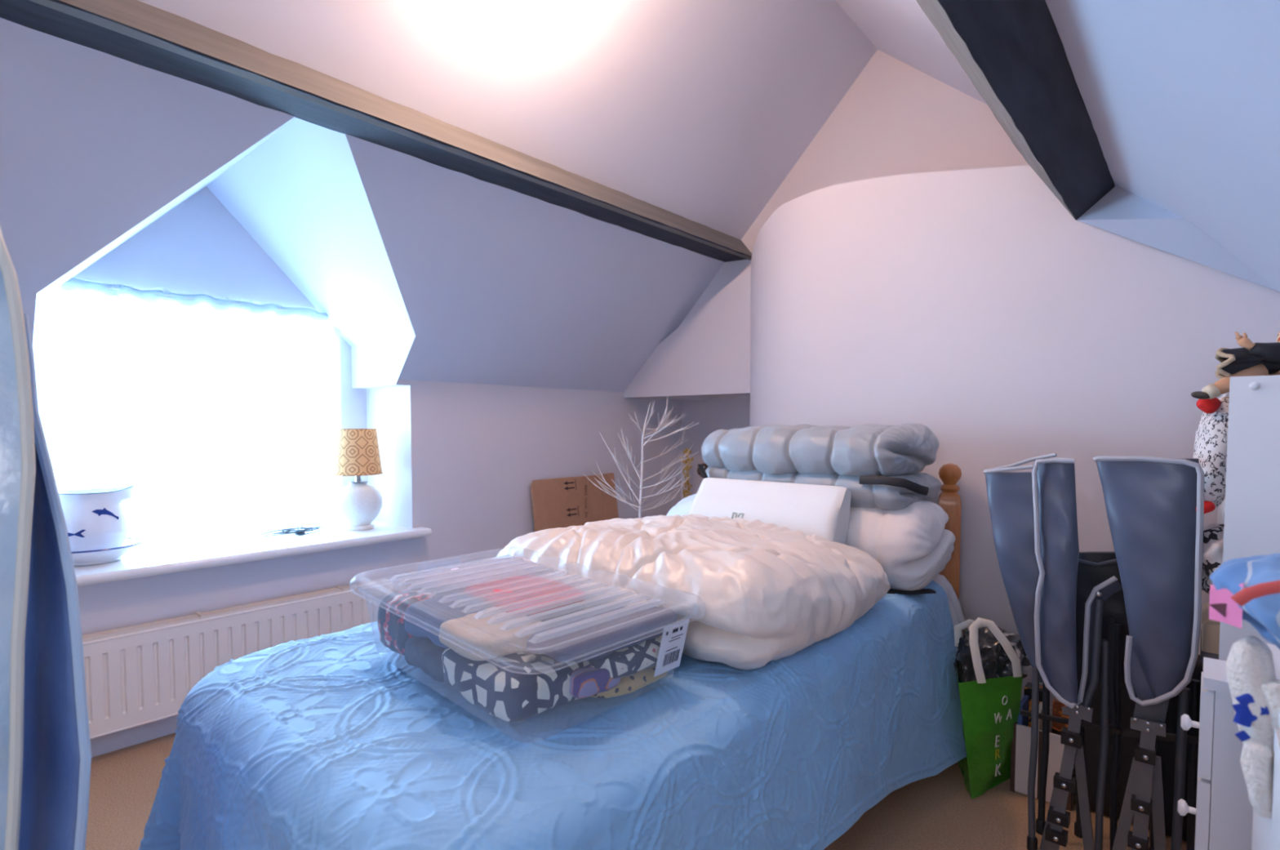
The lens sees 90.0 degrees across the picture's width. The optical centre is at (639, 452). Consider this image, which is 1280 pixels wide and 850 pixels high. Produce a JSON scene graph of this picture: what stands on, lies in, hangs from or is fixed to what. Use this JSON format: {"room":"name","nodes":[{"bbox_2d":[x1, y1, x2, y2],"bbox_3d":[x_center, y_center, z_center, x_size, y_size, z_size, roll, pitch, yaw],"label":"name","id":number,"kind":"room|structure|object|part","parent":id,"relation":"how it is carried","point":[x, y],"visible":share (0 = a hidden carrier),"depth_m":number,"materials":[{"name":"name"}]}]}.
{"room":"attic bedroom","nodes":[
{"label":"attic bedroom","id":0,"kind":"room"},
{"bbox_2d":[35,116,415,346],"bbox_3d":[-1.466,-0.824,2.432,1.380,0.645,1.242,2,3,41],"label":"ceiling","id":1,"kind":"structure","parent":0,"point":[299,192],"depth_m":2.59,"materials":[{"name":"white paint"}]},
{"bbox_2d":[73,186,415,528],"bbox_3d":[-1.674,-0.388,2.687,0.756,1.600,1.320,2,3,41],"label":"wall","id":2,"kind":"structure","parent":0,"point":[198,246],"depth_m":2.93,"materials":[{"name":"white paint"}]},
{"bbox_2d":[32,302,431,586],"bbox_3d":[-1.716,-0.122,2.727,0.655,1.075,1.427,2,3,41],"label":"window","id":3,"kind":"structure","parent":2,"relation":"in","point":[159,557],"depth_m":2.56,"materials":[{"name":"white paint"}]},
{"bbox_3d":[-1.946,-0.143,2.885,0.060,1.045,1.160,2,3,41],"label":"frame","id":4,"kind":"part","parent":3,"relation":"part of","materials":[{"name":"white paint"}]},
{"bbox_2d":[71,537,143,565],"bbox_3d":[-1.988,0.367,2.330,0.287,0.063,0.287,2,3,41],"label":"bowl","id":5,"kind":"object","parent":3,"relation":"on","point":[89,557],"visible":0.5,"depth_m":2.27,"materials":[{"name":"white ceramic"}]},
{"bbox_2d":[58,484,136,551],"bbox_3d":[-1.997,0.250,2.324,0.252,0.255,0.216,0,3,-7],"label":"plant pot","id":6,"kind":"object","parent":5,"relation":"in","point":[96,518],"visible":0.77,"depth_m":2.26,"materials":[{"name":"white ceramic"}]},
{"bbox_2d":[37,277,343,543],"bbox_3d":[-1.868,-0.158,2.808,0.072,1.059,1.110,2,3,41],"label":"curtain","id":7,"kind":"object","parent":3,"relation":"hanging from","point":[223,414],"visible":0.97,"depth_m":2.76,"materials":[{"name":"white fabric"}]},
{"bbox_3d":[-1.716,0.398,2.750,0.655,0.035,1.427,2,3,41],"label":"sill","id":8,"kind":"part","parent":3,"relation":"part of","materials":[{"name":"white paint"}]},
{"bbox_2d":[259,524,325,536],"bbox_3d":[-1.560,0.354,2.888,0.159,0.039,0.284,2,3,41],"label":"cable","id":9,"kind":"object","parent":3,"relation":"on","point":[300,531],"visible":1,"depth_m":2.90,"materials":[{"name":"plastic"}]},
{"bbox_2d":[333,428,382,530],"bbox_3d":[-1.343,0.128,3.052,0.220,0.478,0.220,2,3,41],"label":"table lamp","id":10,"kind":"object","parent":3,"relation":"on","point":[357,504],"visible":1,"depth_m":2.98,"materials":[{"name":"white ceramic"}]},
{"bbox_3d":[-1.343,-0.110,3.041,0.172,0.003,0.172,2,3,41],"label":"shade trim","id":11,"kind":"part","parent":10,"relation":"part of","materials":[{"name":"brown"}]},
{"bbox_3d":[-1.343,-0.003,3.046,0.214,0.216,0.214,2,3,41],"label":"lamp shade","id":12,"kind":"part","parent":10,"relation":"part of","materials":[{"name":"beige fabric"}]},
{"bbox_3d":[-1.343,0.104,3.051,0.220,0.003,0.220,2,3,41],"label":"shade trim","id":13,"kind":"part","parent":10,"relation":"part of","materials":[{"name":"brown"}]},
{"bbox_2d":[77,380,681,757],"bbox_3d":[-1.262,0.344,2.896,0.001,1.360,4.850,2,3,41],"label":"wall","id":14,"kind":"structure","parent":0,"point":[478,450],"depth_m":3.28,"materials":[{"name":"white paint"}]},
{"bbox_2d":[82,577,393,739],"bbox_3d":[-1.671,0.776,2.375,0.095,0.344,1.550,2,3,41],"label":"radiator","id":15,"kind":"object","parent":14,"relation":"attached to","point":[140,674],"visible":0.55,"depth_m":2.33,"materials":[{"name":"metal"}]},
{"bbox_2d":[82,577,391,641],"bbox_3d":[-1.669,0.613,2.367,0.070,0.017,1.540,2,3,41],"label":"grille","id":16,"kind":"object","parent":15,"relation":"attached to","point":[140,630],"depth_m":2.45,"materials":[{"name":"white metal"}]},
{"bbox_2d":[0,0,877,391],"bbox_3d":[-0.648,-1.126,2.291,1.636,1.630,4.850,2,3,41],"label":"ceiling","id":17,"kind":"structure","parent":0,"point":[699,111],"depth_m":2.45,"materials":[{"name":"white paint"}]},
{"bbox_2d":[84,732,1186,849],"bbox_3d":[0.217,1.119,1.658,5.000,0.080,4.900,2,3,41],"label":"floor","id":18,"kind":"structure","parent":0,"point":[938,811],"depth_m":1.89,"materials":[{"name":"beige carpet"}]},
{"bbox_2d":[0,226,91,849],"bbox_3d":[-0.915,0.284,0.883,0.365,1.294,0.167,1,3,30],"label":"ironing board","id":19,"kind":"object","parent":18,"relation":"on","point":[46,753],"visible":1,"depth_m":0.84,"materials":[{"name":"blue fabric"}]},
{"bbox_2d":[530,472,618,531],"bbox_3d":[-0.344,0.565,3.807,0.132,0.840,0.675,2,3,41],"label":"cardboard box","id":20,"kind":"object","parent":18,"relation":"on","point":[562,502],"visible":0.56,"depth_m":3.77,"materials":[{"name":"brown cardboard"}]},
{"bbox_3d":[-0.424,0.571,3.715,0.131,0.835,0.430,2,3,41],"label":"panel","id":21,"kind":"part","parent":20,"relation":"part of","materials":[{"name":"brown cardboard"}]},
{"bbox_3d":[-0.249,0.562,3.915,0.129,0.835,0.096,2,3,41],"label":"panel","id":22,"kind":"part","parent":20,"relation":"part of","materials":[{"name":"brown cardboard"}]},
{"bbox_3d":[-0.169,0.556,4.007,0.129,0.840,0.142,2,3,41],"label":"panel","id":23,"kind":"part","parent":20,"relation":"part of","materials":[{"name":"brown cardboard"}]},
{"bbox_2d":[582,396,698,518],"bbox_3d":[0.090,0.360,3.356,0.610,1.289,1.429,2,3,36],"label":"tree","id":24,"kind":"object","parent":18,"relation":"on","point":[659,427],"visible":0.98,"depth_m":3.23,"materials":[{"name":"white plastic"}]},
{"bbox_2d":[680,448,708,498],"bbox_3d":[0.385,0.467,4.350,0.250,0.988,0.118,2,3,41],"label":"dried flowers","id":25,"kind":"object","parent":18,"relation":"on","point":[686,461],"visible":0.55,"depth_m":4.38,"materials":[{"name":"brown plant"}]},
{"bbox_2d":[937,463,961,599],"bbox_3d":[0.099,0.562,1.980,1.118,1.004,2.122,2,3,41],"label":"bed","id":26,"kind":"object","parent":18,"relation":"on","point":[949,500],"visible":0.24,"depth_m":2.35,"materials":[{"name":"brown wood"}]},
{"bbox_2d":[137,580,966,849],"bbox_3d":[-0.025,0.739,1.802,1.359,0.573,2.121,2,3,41],"label":"bedspread","id":27,"kind":"object","parent":26,"relation":"on","point":[334,740],"visible":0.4,"depth_m":1.22,"materials":[{"name":"blue fabric"}]},
{"bbox_2d":[653,617,689,676],"bbox_3d":[-0.261,0.378,1.401,0.700,0.201,0.494,2,3,43],"label":"label","id":28,"kind":"object","parent":27,"relation":"on","point":[673,636],"visible":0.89,"depth_m":1.29,"materials":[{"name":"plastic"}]},
{"bbox_2d":[377,583,466,655],"bbox_3d":[-0.462,0.381,1.498,0.158,0.146,0.278,2,3,44],"label":"folded fabric","id":29,"kind":"object","parent":28,"relation":"in","point":[393,633],"visible":0.27,"depth_m":1.40,"materials":[{"name":"white fabric"}]},
{"bbox_2d":[416,556,542,590],"bbox_3d":[-0.389,0.297,1.584,0.152,0.028,0.302,2,3,43],"label":"folded fabric","id":30,"kind":"object","parent":29,"relation":"on","point":[462,575],"visible":0.97,"depth_m":1.55,"materials":[{"name":"grey fabric"}]},
{"bbox_2d":[404,635,445,681],"bbox_3d":[-0.383,0.422,1.399,0.167,0.087,0.226,2,3,43],"label":"folded fabric","id":31,"kind":"object","parent":28,"relation":"in","point":[422,653],"visible":0.25,"depth_m":1.31,"materials":[{"name":"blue fabric"}]},
{"bbox_2d":[404,590,493,648],"bbox_3d":[-0.381,0.351,1.375,0.174,0.086,0.207,2,3,38],"label":"folded fabric","id":32,"kind":"object","parent":31,"relation":"on","point":[423,618],"visible":0.52,"depth_m":1.31,"materials":[{"name":"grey fabric"}]},
{"bbox_2d":[441,647,589,722],"bbox_3d":[-0.234,0.425,1.262,0.278,0.113,0.242,2,3,43],"label":"folded fabric","id":33,"kind":"object","parent":28,"relation":"in","point":[517,686],"visible":0.55,"depth_m":1.15,"materials":[{"name":"dark grey and white patterned fabric"}]},
{"bbox_2d":[438,605,546,660],"bbox_3d":[-0.289,0.355,1.258,0.177,0.064,0.174,2,4,45],"label":"folded fabric","id":34,"kind":"object","parent":33,"relation":"on","point":[491,633],"visible":0.89,"depth_m":1.21,"materials":[{"name":"beige fabric"}]},
{"bbox_2d":[464,575,586,615],"bbox_3d":[-0.255,0.313,1.419,0.242,0.030,0.202,2,3,43],"label":"folded fabric","id":35,"kind":"object","parent":28,"relation":"in","point":[516,595],"visible":0.99,"depth_m":1.39,"materials":[{"name":"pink fabric"}]},
{"bbox_2d":[526,603,596,627],"bbox_3d":[-0.228,0.401,1.528,0.305,0.108,0.160,2,3,44],"label":"folded fabric","id":36,"kind":"object","parent":28,"relation":"in","point":[559,615],"visible":0.1,"depth_m":1.45,"materials":[{"name":"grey fabric"}]},
{"bbox_2d":[568,664,620,698],"bbox_3d":[-0.087,0.427,1.206,0.052,0.048,0.109,2,4,45],"label":"folded fabric","id":37,"kind":"object","parent":28,"relation":"in","point":[586,681],"visible":0.78,"depth_m":1.18,"materials":[{"name":"purple fabric"}]},
{"bbox_2d":[590,664,667,697],"bbox_3d":[-0.071,0.450,1.344,0.204,0.051,0.225,2,4,45],"label":"folded fabric","id":38,"kind":"object","parent":28,"relation":"in","point":[630,683],"visible":0.16,"depth_m":1.26,"materials":[{"name":"beige fabric"}]},
{"bbox_2d":[586,613,662,678],"bbox_3d":[-0.061,0.397,1.331,0.216,0.075,0.220,2,3,42],"label":"folded fabric","id":39,"kind":"object","parent":38,"relation":"on","point":[626,661],"visible":0.27,"depth_m":1.23,"materials":[{"name":"grey fabric"}]},
{"bbox_2d":[537,572,650,613],"bbox_3d":[-0.121,0.334,1.501,0.349,0.058,0.087,2,3,42],"label":"folded fabric","id":40,"kind":"object","parent":39,"relation":"on","point":[599,598],"visible":0.55,"depth_m":1.44,"materials":[{"name":"beige fabric"}]},
{"bbox_2d":[526,603,676,662],"bbox_3d":[-0.065,0.350,1.260,0.146,0.044,0.324,2,3,43],"label":"folded fabric","id":41,"kind":"object","parent":39,"relation":"on","point":[595,637],"visible":0.98,"depth_m":1.20,"materials":[{"name":"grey fabric"}]},
{"bbox_2d":[666,493,696,515],"bbox_3d":[0.191,0.308,2.501,0.354,0.300,0.248,2,3,41],"label":"bed pillow","id":42,"kind":"object","parent":27,"relation":"on","point":[682,507],"visible":0.12,"depth_m":2.51,"materials":[{"name":"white fabric"}]},
{"bbox_2d":[494,513,890,669],"bbox_3d":[0.153,0.325,1.883,0.977,0.264,0.882,2,3,41],"label":"duvet","id":43,"kind":"object","parent":27,"relation":"on","point":[753,593],"visible":0.75,"depth_m":1.50,"materials":[{"name":"white fabric"}]},
{"bbox_2d":[688,477,851,543],"bbox_3d":[0.428,0.253,2.239,0.570,0.295,0.172,2,3,41],"label":"pillow","id":44,"kind":"object","parent":43,"relation":"on","point":[822,510],"visible":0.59,"depth_m":2.16,"materials":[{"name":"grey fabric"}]},
{"bbox_2d":[844,500,955,591],"bbox_3d":[0.643,0.290,2.411,0.963,0.292,0.435,2,3,41],"label":"duvet","id":45,"kind":"object","parent":27,"relation":"on","point":[912,544],"visible":0.3,"depth_m":2.04,"materials":[{"name":"white fabric"}]},
{"bbox_2d":[697,422,941,510],"bbox_3d":[0.673,0.036,2.415,0.873,0.292,0.503,2,3,41],"label":"quilt","id":46,"kind":"object","parent":45,"relation":"on","point":[881,465],"visible":0.77,"depth_m":2.19,"materials":[{"name":"grey"}]},
{"bbox_2d":[887,588,936,594],"bbox_3d":[0.791,0.448,2.094,0.329,0.012,0.085,1,3,18],"label":"strap","id":47,"kind":"object","parent":27,"relation":"on","point":[922,591],"visible":0.5,"depth_m":2.05,"materials":[{"name":"black"}]},
{"bbox_2d":[933,573,968,636],"bbox_3d":[1.030,0.557,2.357,0.323,0.232,0.155,2,3,41],"label":"sheet","id":48,"kind":"object","parent":26,"relation":"on","point":[957,616],"visible":0.3,"depth_m":2.31,"materials":[{"name":"white fabric"}]},
{"bbox_2d":[954,617,1022,798],"bbox_3d":[1.124,0.775,2.085,0.191,0.564,0.358,1,3,21],"label":"shopping bag","id":49,"kind":"object","parent":18,"relation":"on","point":[990,707],"visible":0.86,"depth_m":1.97,"materials":[{"name":"green plastic"}]},
{"bbox_3d":[1.114,0.601,2.096,0.162,0.107,0.012,0,3,7],"label":"handle","id":50,"kind":"part","parent":49,"relation":"part of","materials":[{"name":"white fabric"}]},
{"bbox_3d":[1.120,0.867,1.984,0.265,0.389,0.096,-1,3,-23],"label":"panel","id":51,"kind":"part","parent":49,"relation":"part of","materials":[{"name":"green plastic"}]},
{"bbox_2d":[953,622,1031,682],"bbox_3d":[1.119,0.662,2.049,0.211,0.234,0.182,0,3,3],"label":"plastic bag","id":52,"kind":"object","parent":49,"relation":"in","point":[996,663],"visible":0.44,"depth_m":1.99,"materials":[{"name":"black plastic"}]},
{"bbox_3d":[1.070,0.600,1.922,0.147,0.200,0.019,1,3,14],"label":"handle","id":53,"kind":"part","parent":49,"relation":"part of","materials":[{"name":"white fabric"}]},
{"bbox_2d":[1009,706,1076,810],"bbox_3d":[1.295,0.952,2.034,0.160,0.220,0.221,2,3,41],"label":"box","id":54,"kind":"object","parent":18,"relation":"on","point":[1021,740],"visible":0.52,"depth_m":1.98,"materials":[{"name":"grey cardboard"}]},
{"bbox_3d":[1.171,0.953,2.006,0.012,0.220,0.012,2,3,41],"label":"corner post","id":55,"kind":"part","parent":54,"relation":"part of","materials":[{"name":"white cardboard"}]},
{"bbox_2d":[1017,694,1029,726],"bbox_3d":[1.217,0.916,2.035,0.012,0.260,0.100,2,3,41],"label":"booklet","id":56,"kind":"object","parent":54,"relation":"in","point":[1022,720],"visible":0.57,"depth_m":2.02,"materials":[{"name":"blue paper"}]},
{"bbox_2d":[1023,681,1042,727],"bbox_3d":[1.291,0.904,2.089,0.060,0.280,0.060,2,3,41],"label":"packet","id":57,"kind":"object","parent":54,"relation":"on","point":[1028,688],"visible":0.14,"depth_m":2.07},
{"bbox_3d":[1.227,0.956,1.958,0.136,0.211,0.010,2,3,41],"label":"panel","id":58,"kind":"part","parent":54,"relation":"part of","materials":[{"name":"grey cardboard"}]},
{"bbox_2d":[1038,701,1042,729],"bbox_3d":[1.251,0.922,2.006,0.014,0.250,0.100,2,3,41],"label":"booklet","id":59,"kind":"object","parent":54,"relation":"in","point":[1040,721],"visible":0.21,"depth_m":1.98,"materials":[{"name":"beige paper"}]},
{"bbox_3d":[1.363,0.949,2.112,0.136,0.211,0.010,2,3,41],"label":"panel","id":60,"kind":"part","parent":54,"relation":"part of","materials":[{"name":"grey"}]},
{"bbox_2d":[1051,696,1069,735],"bbox_3d":[1.341,0.916,2.032,0.050,0.260,0.050,2,3,41],"label":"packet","id":61,"kind":"object","parent":54,"relation":"in","point":[1056,706],"visible":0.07,"depth_m":2.02,"materials":[{"name":"orange plastic"}]},
{"bbox_3d":[1.282,0.958,1.908,0.012,0.220,0.012,2,3,41],"label":"corner post","id":62,"kind":"part","parent":54,"relation":"part of","materials":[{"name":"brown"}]},
{"bbox_3d":[1.350,0.955,1.986,0.010,0.211,0.196,2,3,41],"label":"panel","id":63,"kind":"part","parent":54,"relation":"part of","materials":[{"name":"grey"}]},
{"bbox_2d":[983,453,1122,849],"bbox_3d":[1.076,0.539,1.702,0.338,1.072,0.154,2,3,41],"label":"folding chair","id":64,"kind":"object","parent":18,"relation":"on","point":[1033,513],"visible":1,"depth_m":1.65,"materials":[{"name":"blue fabric"}]},
{"bbox_3d":[1.056,0.824,1.719,0.022,0.496,0.017,2,3,41],"label":"leg","id":65,"kind":"part","parent":64,"relation":"part of","materials":[{"name":"grey metal"}]},
{"bbox_3d":[1.108,0.830,1.754,0.022,0.438,0.017,2,3,41],"label":"leg","id":66,"kind":"part","parent":64,"relation":"part of","materials":[{"name":"grey metal"}]},
{"bbox_3d":[1.117,0.662,1.636,0.066,0.038,0.006,2,3,41],"label":"bracket plate","id":67,"kind":"part","parent":64,"relation":"part of","materials":[{"name":"grey metal"}]},
{"bbox_3d":[1.181,0.777,1.633,0.022,0.601,0.017,2,3,41],"label":"leg","id":68,"kind":"part","parent":64,"relation":"part of","materials":[{"name":"grey metal"}]},
{"bbox_3d":[1.231,0.759,1.656,0.023,0.635,0.016,2,3,41],"label":"leg","id":69,"kind":"part","parent":64,"relation":"part of","materials":[{"name":"grey metal"}]},
{"bbox_2d":[1074,551,1157,849],"bbox_3d":[1.274,0.669,1.724,0.221,0.809,0.056,2,3,41],"label":"folding chair","id":70,"kind":"object","parent":18,"relation":"on","point":[1094,568],"visible":0.22,"depth_m":1.73,"materials":[{"name":"black fabric"}]},
{"bbox_3d":[1.226,0.796,1.781,0.026,0.551,0.018,2,3,41],"label":"leg","id":71,"kind":"part","parent":70,"relation":"part of","materials":[{"name":"grey metal"}]},
{"bbox_3d":[1.344,0.783,1.677,0.037,0.585,0.018,2,3,41],"label":"leg","id":72,"kind":"part","parent":70,"relation":"part of","materials":[{"name":"grey metal"}]},
{"bbox_2d":[1084,654,1202,840],"bbox_3d":[1.462,0.797,1.854,0.300,0.542,0.140,2,3,41],"label":"frame","id":73,"kind":"object","parent":18,"relation":"on","point":[1166,748],"visible":0.08,"depth_m":1.83,"materials":[{"name":"black metal"}]},
{"bbox_2d":[1093,455,1204,849],"bbox_3d":[1.220,0.545,1.546,0.221,1.076,0.132,2,3,41],"label":"folding chair","id":74,"kind":"object","parent":18,"relation":"on","point":[1156,527],"visible":1,"depth_m":1.50,"materials":[{"name":"blue fabric"}]},
{"bbox_3d":[1.198,0.646,1.510,0.066,0.031,0.006,2,3,41],"label":"bracket plate","id":75,"kind":"part","parent":74,"relation":"part of","materials":[{"name":"grey metal"}]},
{"bbox_3d":[1.274,0.818,1.513,0.026,0.530,0.020,2,3,41],"label":"leg","id":76,"kind":"part","parent":74,"relation":"part of","materials":[{"name":"grey metal"}]},
{"bbox_3d":[1.325,0.813,1.535,0.023,0.539,0.018,2,3,41],"label":"leg","id":77,"kind":"part","parent":74,"relation":"part of","materials":[{"name":"grey metal"}]},
{"bbox_2d":[1177,656,1253,849],"bbox_3d":[1.040,0.730,0.921,0.415,0.762,0.116,2,3,41],"label":"chest","id":78,"kind":"object","parent":18,"relation":"on","point":[1224,810],"visible":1,"depth_m":0.98,"materials":[{"name":"white laminate"}]},
{"bbox_3d":[0.891,0.581,1.043,0.023,0.025,0.026,2,3,41],"label":"knob","id":79,"kind":"part","parent":78,"relation":"part of","materials":[{"name":"white laminate"}]},
{"bbox_3d":[0.891,0.439,1.037,0.023,0.025,0.026,2,3,41],"label":"knob","id":80,"kind":"part","parent":78,"relation":"part of","materials":[{"name":"white laminate"}]},
{"bbox_3d":[0.907,0.578,1.032,0.015,0.136,0.104,2,3,41],"label":"drawer","id":81,"kind":"part","parent":78,"relation":"part of","materials":[{"name":"white laminate"}]},
{"bbox_3d":[0.907,0.436,1.026,0.015,0.136,0.104,2,3,41],"label":"drawer","id":82,"kind":"part","parent":78,"relation":"part of","materials":[{"name":"white laminate"}]},
{"bbox_2d":[1217,374,1279,661],"bbox_3d":[1.541,0.463,1.493,0.294,1.245,0.755,2,3,41],"label":"cabinet","id":83,"kind":"object","parent":18,"relation":"on","point":[1249,512],"visible":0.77,"depth_m":1.27,"materials":[{"name":"white laminate"}]},
{"bbox_2d":[1200,602,1220,671],"bbox_3d":[1.381,0.521,1.473,0.140,0.292,0.220,2,3,41],"label":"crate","id":84,"kind":"object","parent":83,"relation":"on","point":[1210,630],"visible":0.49,"depth_m":1.43,"materials":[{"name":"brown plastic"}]},
{"bbox_2d":[1192,395,1229,513],"bbox_3d":[1.332,0.003,1.476,0.096,0.272,0.178,2,3,41],"label":"cloth","id":85,"kind":"object","parent":83,"relation":"on","point":[1211,442],"visible":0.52,"depth_m":1.43,"materials":[{"name":"white fabric"}]},
{"bbox_2d":[1201,523,1224,593],"bbox_3d":[1.342,0.252,1.478,0.102,0.176,0.169,2,3,41],"label":"cloth","id":86,"kind":"object","parent":83,"relation":"on","point":[1213,534],"visible":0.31,"depth_m":1.44,"materials":[{"name":"fabric"}]},
{"bbox_3d":[1.784,0.451,1.769,0.294,1.245,0.018,2,3,41],"label":"panel","id":87,"kind":"part","parent":83,"relation":"part of","materials":[{"name":"white laminate"}]},
{"bbox_3d":[1.541,0.151,1.482,0.283,0.018,0.712,2,3,41],"label":"shelf","id":88,"kind":"part","parent":83,"relation":"part of","materials":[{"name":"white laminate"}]},
{"bbox_2d":[1191,331,1279,399],"bbox_3d":[1.414,-0.186,1.347,0.380,0.148,0.233,2,3,41],"label":"doll","id":89,"kind":"object","parent":83,"relation":"on","point":[1254,358],"visible":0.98,"depth_m":1.36,"materials":[{"name":"brown fabric"}]},
{"bbox_3d":[1.312,-0.190,1.436,0.033,0.081,0.233,2,3,41],"label":"skirt trim","id":90,"kind":"part","parent":89,"relation":"part of","materials":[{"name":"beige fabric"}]},
{"bbox_3d":[1.276,-0.156,1.369,0.107,0.074,0.044,0,3,6],"label":"leg","id":91,"kind":"part","parent":89,"relation":"part of","materials":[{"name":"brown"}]},
{"bbox_3d":[1.383,-0.174,1.371,0.058,0.045,0.041,0,3,0],"label":"leg","id":92,"kind":"part","parent":89,"relation":"part of","materials":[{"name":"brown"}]},
{"bbox_3d":[1.374,-0.239,1.346,0.052,0.042,0.057,2,3,41],"label":"flower trim","id":93,"kind":"part","parent":89,"relation":"part of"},
{"bbox_2d":[1251,642,1279,849],"bbox_3d":[0.824,0.695,0.611,0.341,0.858,0.410,2,3,41],"label":"base cabinet","id":94,"kind":"object","parent":18,"relation":"on","point":[1265,830],"visible":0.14,"depth_m":0.67,"materials":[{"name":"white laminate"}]},
{"bbox_2d":[1209,552,1279,648],"bbox_3d":[0.722,0.168,0.679,0.177,0.120,0.182,2,3,41],"label":"bag","id":95,"kind":"object","parent":94,"relation":"on","point":[1259,599],"visible":0.91,"depth_m":0.68,"materials":[{"name":"blue plastic"}]},
{"bbox_2d":[1208,582,1243,628],"bbox_3d":[0.657,0.165,0.718,0.026,0.053,0.082,2,3,41],"label":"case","id":96,"kind":"object","parent":95,"relation":"in","point":[1222,608],"visible":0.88,"depth_m":0.70,"materials":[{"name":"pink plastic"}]},
{"bbox_2d":[1225,635,1279,817],"bbox_3d":[0.663,0.292,0.686,0.048,0.182,0.059,0,3,-6],"label":"plush toy","id":97,"kind":"object","parent":94,"relation":"on","point":[1254,686],"visible":0.91,"depth_m":0.68,"materials":[{"name":"white fabric"}]},
{"bbox_3d":[0.655,0.345,0.675,0.032,0.077,0.028,2,3,41],"label":"plush arm","id":98,"kind":"part","parent":97,"relation":"part of","materials":[{"name":"white fabric"}]},
{"bbox_3d":[0.669,0.270,0.673,0.034,0.062,0.029,2,3,41],"label":"plush arm","id":99,"kind":"part","parent":97,"relation":"part of","materials":[{"name":"white fabric"}]},
{"bbox_3d":[0.701,0.687,0.720,0.012,0.805,0.390,2,3,41],"label":"cabinet door","id":100,"kind":"part","parent":94,"relation":"part of","materials":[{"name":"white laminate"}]},
{"bbox_2d":[624,49,1028,499],"bbox_3d":[1.080,-0.499,3.529,2.670,2.990,0.650,2,3,41],"label":"wall","id":101,"kind":"structure","parent":0,"point":[895,118],"depth_m":3.29,"materials":[{"name":"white paint"}]},
{"bbox_2d":[835,0,987,105],"bbox_3d":[0.298,-1.386,1.444,1.000,1.034,4.850,2,3,41],"label":"ceiling","id":102,"kind":"structure","parent":0,"point":[900,29],"depth_m":2.62,"materials":[{"name":"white paint"}]},
{"bbox_2d":[750,164,1279,706],"bbox_3d":[1.615,-0.051,2.392,0.652,2.194,3.270,-2,3,-42],"label":"wall","id":103,"kind":"structure","parent":0,"point":[971,307],"depth_m":2.38,"materials":[{"name":"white paint"}]},
{"bbox_2d":[0,0,751,262],"bbox_3d":[-0.826,-1.092,2.085,0.224,0.156,4.205,2,3,41],"label":"ceiling beam","id":104,"kind":"structure","parent":103,"relation":"attached to","point":[137,32],"depth_m":1.90,"materials":[{"name":"black wood"}]},
{"bbox_2d":[915,0,1115,220],"bbox_3d":[0.251,-0.976,0.800,0.277,0.500,3.695,2,3,41],"label":"ceiling beam","id":105,"kind":"structure","parent":103,"relation":"attached to","point":[1012,52],"depth_m":1.41,"materials":[{"name":"black wood"}]},
{"bbox_2d":[1044,0,1279,289],"bbox_3d":[0.880,-0.067,0.262,1.490,1.490,3.760,2,3,41],"label":"ceiling","id":106,"kind":"structure","parent":0,"point":[1181,98],"depth_m":1.20,"materials":[{"name":"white paint"}]},
{"bbox_2d":[1076,186,1279,292],"bbox_3d":[1.620,-0.665,1.949,0.512,0.406,0.167,2,3,41],"label":"ceiling","id":107,"kind":"structure","parent":0,"point":[1121,212],"depth_m":1.97,"materials":[{"name":"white paint"}]}
]}

